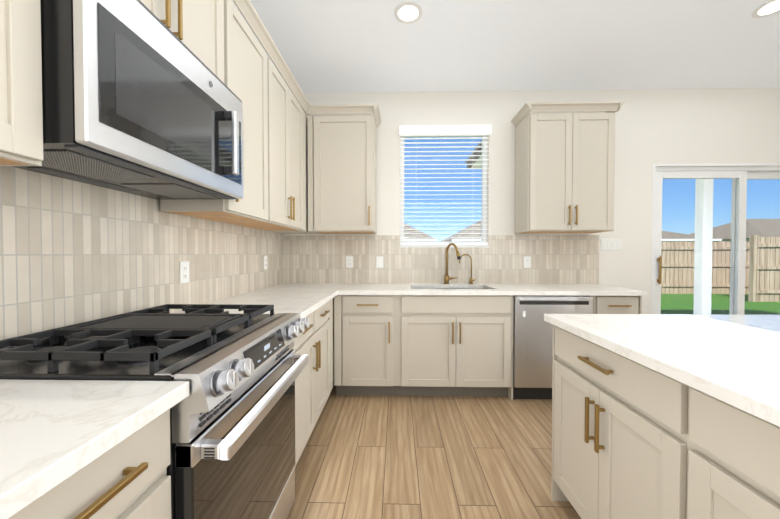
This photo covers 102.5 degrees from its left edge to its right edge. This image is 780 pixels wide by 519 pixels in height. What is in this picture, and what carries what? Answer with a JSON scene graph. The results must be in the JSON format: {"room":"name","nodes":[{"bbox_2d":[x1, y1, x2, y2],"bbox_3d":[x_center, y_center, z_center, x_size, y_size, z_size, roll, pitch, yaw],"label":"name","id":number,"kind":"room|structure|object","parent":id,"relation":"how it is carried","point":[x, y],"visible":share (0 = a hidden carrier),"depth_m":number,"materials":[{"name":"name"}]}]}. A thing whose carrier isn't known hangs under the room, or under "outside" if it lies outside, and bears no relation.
{"room":"kitchen","nodes":[
{"label":"kitchen","id":0,"kind":"room"},
{"bbox_2d":[287,383,580,518],"bbox_3d":[2.019,1.236,0.218,6.650,0.060,6.150,0,1,1],"label":"floor","id":1,"kind":"structure","parent":0,"point":[415,457],"depth_m":1.84,"materials":[{"name":"brown wood"}]},
{"bbox_2d":[16,411,170,518],"bbox_3d":[-0.828,0.762,0.508,0.638,0.879,0.478,0,1,1],"label":"base cabinet","id":2,"kind":"object","parent":1,"relation":"on","point":[132,482],"depth_m":0.59,"materials":[{"name":"beige wood"}]},
{"bbox_2d":[0,379,188,518],"bbox_3d":[-0.828,0.318,-0.304,0.674,0.035,2.088,0,1,1],"label":"countertop","id":3,"kind":"structure","parent":2,"relation":"on","point":[51,431],"depth_m":0.55,"materials":[{"name":"white stone"}]},
{"bbox_2d":[0,304,309,518],"bbox_3d":[-0.749,0.705,1.127,0.738,0.972,0.756,0,1,1],"label":"range","id":4,"kind":"object","parent":1,"relation":"on","point":[232,435],"visible":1,"depth_m":0.92,"materials":[{"name":"silver metal"}]},
{"bbox_2d":[293,299,331,466],"bbox_3d":[-0.795,0.737,1.979,0.638,0.879,0.936,0,1,1],"label":"base cabinet","id":5,"kind":"object","parent":1,"relation":"on","point":[313,386],"depth_m":1.94,"materials":[{"name":"beige wood"}]},
{"bbox_2d":[170,283,347,317],"bbox_3d":[-0.769,0.273,2.345,0.674,0.035,1.684,0,1,1],"label":"countertop","id":6,"kind":"structure","parent":5,"relation":"on","point":[301,298],"depth_m":2.14,"materials":[{"name":"white stone"}]},
{"bbox_2d":[332,299,335,387],"bbox_3d":[-0.784,0.728,2.480,0.638,0.879,0.193,0,1,1],"label":"base cabinet","id":7,"kind":"object","parent":1,"relation":"on","point":[333,300],"depth_m":2.59,"materials":[{"name":"beige wood"}]},
{"bbox_2d":[344,295,399,394],"bbox_3d":[-0.183,0.721,2.883,0.545,0.879,0.596,0,1,1],"label":"base cabinet","id":8,"kind":"object","parent":1,"relation":"on","point":[371,322],"depth_m":2.59,"materials":[{"name":"beige wood"}]},
{"bbox_2d":[336,283,411,294],"bbox_3d":[-0.116,0.265,2.855,0.608,0.035,0.634,0,1,1],"label":"countertop","id":9,"kind":"structure","parent":8,"relation":"on","point":[353,288],"depth_m":2.62,"materials":[{"name":"white stone"}]},
{"bbox_2d":[400,307,513,400],"bbox_3d":[0.548,0.841,2.869,0.919,0.640,0.596,0,1,1],"label":"base cabinet","id":10,"kind":"object","parent":1,"relation":"on","point":[439,357],"depth_m":2.58,"materials":[{"name":"beige wood"}]},
{"bbox_2d":[513,295,592,398],"bbox_3d":[1.336,0.728,2.756,0.622,0.870,0.470,0,1,1],"label":"dishwasher","id":11,"kind":"object","parent":1,"relation":"on","point":[532,352],"visible":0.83,"depth_m":2.55,"materials":[{"name":"grey metal"}]},
{"bbox_2d":[562,295,643,313],"bbox_3d":[1.847,0.722,2.838,0.386,0.879,0.596,0,1,1],"label":"base cabinet","id":12,"kind":"object","parent":1,"relation":"on","point":[602,304],"depth_m":2.53,"materials":[{"name":"beige wood"}]},
{"bbox_2d":[480,284,646,294],"bbox_3d":[1.480,0.265,2.819,1.146,0.035,0.634,0,1,1],"label":"countertop","id":13,"kind":"structure","parent":12,"relation":"on","point":[501,289],"depth_m":2.62,"materials":[{"name":"white stone"}]},
{"bbox_2d":[444,243,460,283],"bbox_3d":[0.598,0.042,2.998,0.134,0.404,0.248,0,1,1],"label":"faucet","id":14,"kind":"object","parent":13,"relation":"on","point":[447,278],"visible":0.98,"depth_m":3.08,"materials":[{"name":"gold metal"}]},
{"bbox_2d":[459,254,475,283],"bbox_3d":[0.759,0.093,3.074,0.176,0.299,0.077,0,1,1],"label":"filter faucet","id":15,"kind":"object","parent":13,"relation":"on","point":[471,280],"visible":0.9,"depth_m":3.08,"materials":[{"name":"gold metal"}]},
{"bbox_2d":[544,318,779,518],"bbox_3d":[1.322,0.768,0.155,1.182,0.879,2.748,0,1,1],"label":"kitchen island","id":16,"kind":"object","parent":1,"relation":"on","point":[665,416],"depth_m":0.95,"materials":[{"name":"beige wood"}]},
{"bbox_2d":[544,314,779,417],"bbox_3d":[1.463,0.311,0.140,1.460,0.035,2.800,0,1,1],"label":"island countertop","id":17,"kind":"structure","parent":16,"relation":"on","point":[737,357],"depth_m":1.01,"materials":[{"name":"white stone"}]},
{"bbox_2d":[412,287,483,290],"bbox_3d":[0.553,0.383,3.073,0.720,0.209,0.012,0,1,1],"label":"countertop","id":18,"kind":"structure","parent":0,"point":[413,288],"depth_m":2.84,"materials":[{"name":"white stone"}]},
{"bbox_2d":[412,291,495,318],"bbox_3d":[0.543,0.390,2.657,0.720,0.209,0.012,0,1,1],"label":"drawer front","id":19,"kind":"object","parent":0,"relation":"attached to","point":[425,304],"depth_m":2.56,"materials":[{"name":"beige wood"}]},
{"bbox_2d":[232,0,779,92],"bbox_3d":[2.019,-1.678,0.169,6.650,0.100,6.150,0,1,1],"label":"ceiling","id":20,"kind":"structure","parent":0,"point":[338,46],"depth_m":2.43,"materials":[{"name":"white paint"}]},
{"bbox_2d":[394,1,421,23],"bbox_3d":[0.123,-1.658,2.107,0.190,0.005,0.190,0,1,1],"label":"recessed light","id":21,"kind":"object","parent":20,"relation":"in","point":[408,12],"visible":1,"depth_m":2.10,"materials":[{"name":"white plastic"}]},
{"bbox_2d":[752,0,779,17],"bbox_3d":[2.517,-1.657,2.054,0.190,0.005,0.190,0,1,1],"label":"recessed light","id":22,"kind":"object","parent":20,"relation":"in","point":[769,8],"visible":1,"depth_m":2.08,"materials":[{"name":"white plastic"}]},
{"bbox_2d":[284,88,779,313],"bbox_3d":[2.087,-0.262,3.192,6.650,2.835,0.150,0,1,1],"label":"wall","id":23,"kind":"structure","parent":0,"point":[700,125],"depth_m":3.11,"materials":[{"name":"white paint"}]},
{"bbox_2d":[308,112,376,233],"bbox_3d":[-0.439,-0.781,2.976,0.601,1.050,0.324,0,1,1],"label":"upper cabinet","id":24,"kind":"object","parent":23,"relation":"attached to","point":[308,174],"depth_m":2.82,"materials":[{"name":"beige wood"}]},
{"bbox_2d":[346,256,352,267],"bbox_3d":[-0.410,0.026,3.166,0.072,0.116,0.008,0,1,1],"label":"electrical outlet","id":25,"kind":"object","parent":23,"relation":"attached to","point":[349,261],"visible":1,"depth_m":3.16,"materials":[{"name":"white plastic"}]},
{"bbox_2d":[376,256,382,267],"bbox_3d":[-0.103,0.026,3.158,0.072,0.116,0.010,0,1,1],"label":"light switch","id":26,"kind":"object","parent":23,"relation":"attached to","point":[379,261],"visible":1,"depth_m":3.16,"materials":[{"name":"white plastic"}]},
{"bbox_2d":[408,295,411,318],"bbox_3d":[0.182,0.386,2.873,0.012,0.209,0.428,0,1,1],"label":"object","id":27,"kind":"structure","parent":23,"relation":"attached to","point":[409,296],"depth_m":2.57,"materials":[{"name":"beige wood"}]},
{"bbox_2d":[284,235,598,283],"bbox_3d":[0.499,0.016,3.154,3.162,0.520,0.008,0,1,1],"label":"backsplash","id":28,"kind":"structure","parent":23,"relation":"attached to","point":[564,259],"depth_m":3.15,"materials":[{"name":"tile"}]},
{"bbox_2d":[400,135,488,246],"bbox_3d":[0.546,-0.716,3.193,0.890,1.188,0.122,0,1,1],"label":"window","id":29,"kind":"structure","parent":23,"relation":"in","point":[483,211],"depth_m":3.22,"materials":[{"name":"white plastic"}]},
{"bbox_2d":[399,125,491,244],"bbox_3d":[0.545,-0.732,3.134,0.906,1.178,0.104,0,1,1],"label":"window blind slats","id":30,"kind":"object","parent":29,"relation":"attached to","point":[441,130],"visible":1,"depth_m":3.14,"materials":[{"name":"white plastic"}]},
{"bbox_2d":[496,295,499,318],"bbox_3d":[0.914,0.387,2.857,0.012,0.209,0.428,0,1,1],"label":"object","id":31,"kind":"structure","parent":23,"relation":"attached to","point":[497,296],"depth_m":2.56,"materials":[{"name":"beige wood"}]},
{"bbox_2d":[523,256,530,267],"bbox_3d":[1.370,0.026,3.126,0.072,0.116,0.008,0,1,1],"label":"electrical outlet","id":32,"kind":"object","parent":23,"relation":"attached to","point":[526,261],"visible":1,"depth_m":3.12,"materials":[{"name":"white plastic"}]},
{"bbox_2d":[511,101,625,233],"bbox_3d":[1.615,-0.812,2.908,0.852,1.116,0.367,0,1,1],"label":"upper cabinet","id":33,"kind":"object","parent":23,"relation":"attached to","point":[564,171],"visible":1,"depth_m":2.77,"materials":[{"name":"beige wood"}]},
{"bbox_2d":[600,239,621,249],"bbox_3d":[2.193,-0.149,3.112,0.206,0.099,0.010,0,1,1],"label":"light switch","id":34,"kind":"object","parent":23,"relation":"attached to","point":[610,244],"visible":1,"depth_m":3.11,"materials":[{"name":"white plastic"}]},
{"bbox_2d":[651,163,779,314],"bbox_3d":[3.521,0.105,3.155,1.844,2.102,0.134,0,1,1],"label":"sliding glass door","id":35,"kind":"structure","parent":23,"relation":"in","point":[739,175],"depth_m":3.14,"materials":[{"name":"white plastic"}]},
{"bbox_3d":[-1.230,-0.212,0.266,0.150,2.835,6.150,0,1,1],"label":"wall","id":36,"kind":"structure","parent":0,"visible":0},
{"bbox_2d":[0,0,42,165],"bbox_3d":[-0.961,-0.738,0.440,0.325,1.050,0.568,0,1,1],"label":"upper cabinet","id":37,"kind":"object","parent":36,"relation":"attached to","point":[21,111],"depth_m":0.68,"materials":[{"name":"beige wood"}]},
{"bbox_2d":[0,166,283,339],"bbox_3d":[-1.144,0.000,0.593,0.008,0.640,5.200,0,1,1],"label":"backsplash","id":38,"kind":"structure","parent":36,"relation":"attached to","point":[72,252],"depth_m":1.23,"materials":[{"name":"tile"}]},
{"bbox_2d":[180,261,188,283],"bbox_3d":[-1.110,0.069,1.694,0.008,0.116,0.072,0,1,1],"label":"electrical outlet","id":39,"kind":"object","parent":36,"relation":"attached to","point":[184,272],"visible":1,"depth_m":1.69,"materials":[{"name":"white plastic"}]},
{"bbox_2d":[140,0,231,90],"bbox_3d":[-0.946,-1.009,1.101,0.325,0.530,0.758,0,1,1],"label":"upper cabinet","id":40,"kind":"object","parent":36,"relation":"attached to","point":[204,26],"depth_m":1.33,"materials":[{"name":"beige wood"}]},
{"bbox_2d":[11,0,243,199],"bbox_3d":[-0.883,-0.508,1.109,0.476,0.466,0.754,0,1,1],"label":"microwave","id":41,"kind":"object","parent":40,"relation":"attached to","point":[139,98],"visible":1,"depth_m":0.90,"materials":[{"name":"silver metal"}]},
{"bbox_2d":[160,0,275,223],"bbox_3d":[-0.931,-0.761,1.767,0.325,1.050,0.559,0,1,1],"label":"upper cabinet","id":42,"kind":"object","parent":36,"relation":"attached to","point":[253,72],"depth_m":1.77,"materials":[{"name":"beige wood"}]},
{"bbox_2d":[263,256,266,268],"bbox_3d":[-1.087,0.028,2.733,0.008,0.116,0.072,0,1,1],"label":"electrical outlet","id":43,"kind":"object","parent":36,"relation":"attached to","point":[264,262],"visible":1,"depth_m":2.72,"materials":[{"name":"white plastic"}]},
{"bbox_2d":[233,64,307,231],"bbox_3d":[-0.919,-0.770,2.310,0.325,1.050,0.810,0,1,1],"label":"upper cabinet","id":44,"kind":"object","parent":36,"relation":"attached to","point":[291,202],"depth_m":2.35,"materials":[{"name":"beige wood"}]},
{"bbox_2d":[277,96,311,233],"bbox_3d":[-0.906,-0.812,2.908,0.325,1.115,0.527,0,1,1],"label":"upper cabinet","id":45,"kind":"object","parent":36,"relation":"attached to","point":[306,109],"depth_m":2.79,"materials":[{"name":"beige wood"}]},
{"label":"outside","id":46,"kind":"structure","parent":0,"visible":0},
{"bbox_2d":[661,294,779,314],"bbox_3d":[15.252,0.343,62.937,150.000,0.050,119.840,0,1,1],"label":"lawn","id":47,"kind":"structure","parent":46,"point":[673,302],"depth_m":8.48,"materials":[{"name":"green plant"}]},
{"bbox_2d":[404,223,436,241],"bbox_3d":[-8.860,-2.161,35.833,27.000,5.880,11.020,0,1,1],"label":"house","id":48,"kind":"structure","parent":47,"relation":"on","point":[415,238],"depth_m":30.57,"materials":[{"name":"beige"}]},
{"bbox_2d":[442,221,480,240],"bbox_3d":[12.985,-2.203,35.343,13.900,5.980,11.020,0,1,1],"label":"house","id":49,"kind":"structure","parent":47,"relation":"on","point":[454,236],"depth_m":31.19,"materials":[{"name":"beige"}]},
{"bbox_2d":[662,231,721,241],"bbox_3d":[25.781,-1.523,35.068,11.100,4.630,11.020,0,1,1],"label":"house","id":50,"kind":"structure","parent":47,"relation":"on","point":[675,237],"depth_m":30.00,"materials":[{"name":"beige"}]},
{"bbox_2d":[661,235,779,301],"bbox_3d":[13.066,0.245,9.962,20.000,1.950,1.878,0,1,1],"label":"fence","id":51,"kind":"object","parent":47,"relation":"on","point":[717,280],"depth_m":10.90,"materials":[{"name":"brown wood"}]},
{"bbox_2d":[690,219,779,241],"bbox_3d":[42.332,-1.707,32.694,18.500,5.080,11.020,0,1,1],"label":"house","id":52,"kind":"structure","parent":47,"relation":"on","point":[768,224],"depth_m":30.91,"materials":[{"name":"beige"}]},
{"bbox_3d":[4.337,1.241,4.348,6.200,0.150,2.190,0,1,1],"label":"patio","id":53,"kind":"object","parent":47,"relation":"on","visible":0},
{"bbox_2d":[693,179,713,313],"bbox_3d":[5.105,-0.200,5.102,0.200,2.705,0.200,0,1,1],"label":"patio post","id":54,"kind":"object","parent":53,"relation":"on","point":[707,243],"depth_m":5.04,"materials":[{"name":"white paint"}]},
{"bbox_2d":[466,140,481,167],"bbox_3d":[4.617,-1.624,4.303,6.640,0.140,2.210,0,1,1],"label":"roof","id":55,"kind":"structure","parent":54,"relation":"on","point":[477,157],"depth_m":5.04,"materials":[{"name":"beige"}]}
]}

